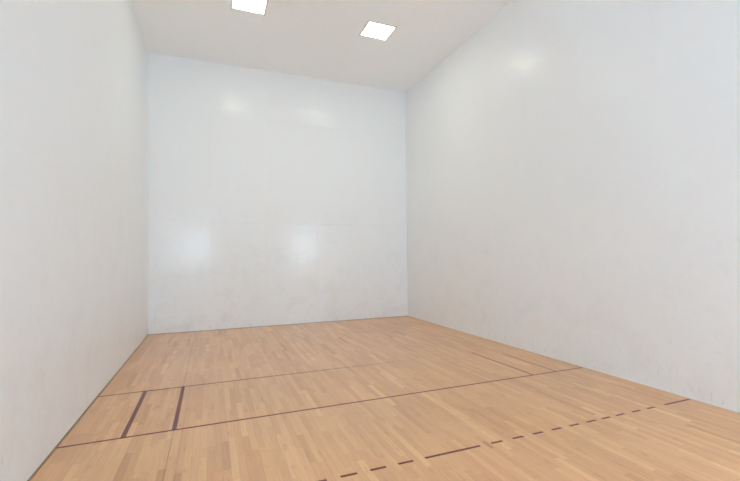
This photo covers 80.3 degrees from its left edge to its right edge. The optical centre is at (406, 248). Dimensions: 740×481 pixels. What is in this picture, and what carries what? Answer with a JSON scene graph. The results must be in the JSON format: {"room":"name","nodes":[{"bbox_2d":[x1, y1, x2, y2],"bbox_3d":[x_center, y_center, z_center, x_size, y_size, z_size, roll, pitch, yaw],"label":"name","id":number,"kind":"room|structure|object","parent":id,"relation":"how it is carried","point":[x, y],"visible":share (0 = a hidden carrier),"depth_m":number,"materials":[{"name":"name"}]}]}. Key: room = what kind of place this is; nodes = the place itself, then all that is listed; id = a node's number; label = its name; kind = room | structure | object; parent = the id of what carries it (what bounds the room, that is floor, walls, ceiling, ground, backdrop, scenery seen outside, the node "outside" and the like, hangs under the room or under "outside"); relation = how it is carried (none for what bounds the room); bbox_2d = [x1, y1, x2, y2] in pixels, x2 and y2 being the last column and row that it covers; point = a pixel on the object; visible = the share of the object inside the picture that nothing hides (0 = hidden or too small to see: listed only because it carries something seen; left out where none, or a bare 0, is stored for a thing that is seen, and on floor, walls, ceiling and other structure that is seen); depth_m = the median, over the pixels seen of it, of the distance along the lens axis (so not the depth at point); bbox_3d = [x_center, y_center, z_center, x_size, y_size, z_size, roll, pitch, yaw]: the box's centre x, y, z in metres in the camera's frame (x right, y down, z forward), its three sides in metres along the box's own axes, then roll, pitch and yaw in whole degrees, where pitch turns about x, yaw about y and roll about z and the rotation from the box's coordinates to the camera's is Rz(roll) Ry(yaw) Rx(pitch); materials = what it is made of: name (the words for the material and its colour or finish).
{"room":"sports hall","nodes":[
{"label":"sports hall","id":0,"kind":"room"},
{"bbox_2d":[0,0,147,480],"bbox_3d":[-3.144,-1.319,3.806,0.150,6.096,12.192,0,-1,-24],"label":"wall","id":1,"kind":"structure","parent":0,"point":[74,73],"depth_m":4.04,"materials":[{"name":"paint"}]},
{"bbox_2d":[27,334,148,480],"bbox_3d":[-3.037,1.722,3.787,0.010,0.012,12.192,0,-1,-24],"label":"baseboard","id":2,"kind":"structure","parent":1,"relation":"attached to","point":[75,423],"depth_m":4.29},
{"bbox_2d":[148,52,407,333],"bbox_3d":[-2.813,-1.205,10.713,6.396,6.096,0.150,0,-1,-24],"label":"wall","id":3,"kind":"structure","parent":0,"point":[274,198],"depth_m":10.42,"materials":[{"name":"paint"}]},
{"bbox_2d":[149,316,400,334],"bbox_3d":[-2.747,1.837,10.590,6.076,0.007,0.006,0,-1,-24],"label":"baseboard","id":4,"kind":"structure","parent":3,"relation":"attached to","point":[397,316],"depth_m":10.31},
{"bbox_2d":[132,0,512,91],"bbox_3d":[-0.328,-4.437,5.135,6.396,0.120,12.492,0,-1,-24],"label":"ceiling","id":5,"kind":"structure","parent":0,"point":[318,39],"depth_m":8.77,"materials":[{"name":"paint"}]},
{"bbox_2d":[230,0,268,15],"bbox_3d":[-2.758,-4.351,7.668,0.606,0.101,0.606,0,-1,-24],"label":"ceiling light","id":6,"kind":"object","parent":5,"relation":"attached to","point":[259,7],"visible":1,"depth_m":7.77,"materials":[{"name":"white plastic"}]},
{"bbox_2d":[359,20,396,40],"bbox_3d":[-0.571,-4.358,8.669,0.606,0.101,0.606,0,-1,-24],"label":"ceiling light","id":7,"kind":"object","parent":5,"relation":"attached to","point":[375,30],"visible":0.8,"depth_m":8.65,"materials":[{"name":"white plastic"}]},
{"bbox_2d":[30,316,739,480],"bbox_3d":[-0.259,1.778,5.028,6.396,0.121,12.492,0,-1,-24],"label":"floor","id":8,"kind":"structure","parent":0,"point":[403,398],"depth_m":4.45,"materials":[{"name":"brown wood"}]},
{"bbox_2d":[405,0,739,412],"bbox_3d":[2.557,-1.339,6.357,0.150,6.096,12.192,0,-1,-24],"label":"wall","id":9,"kind":"structure","parent":0,"point":[573,166],"depth_m":6.11,"materials":[{"name":"paint"}]},
{"bbox_2d":[409,316,739,413],"bbox_3d":[2.520,1.704,6.273,0.007,0.008,12.192,0,-1,-24],"label":"baseboard","id":10,"kind":"structure","parent":9,"relation":"attached to","point":[409,316],"depth_m":5.83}
]}

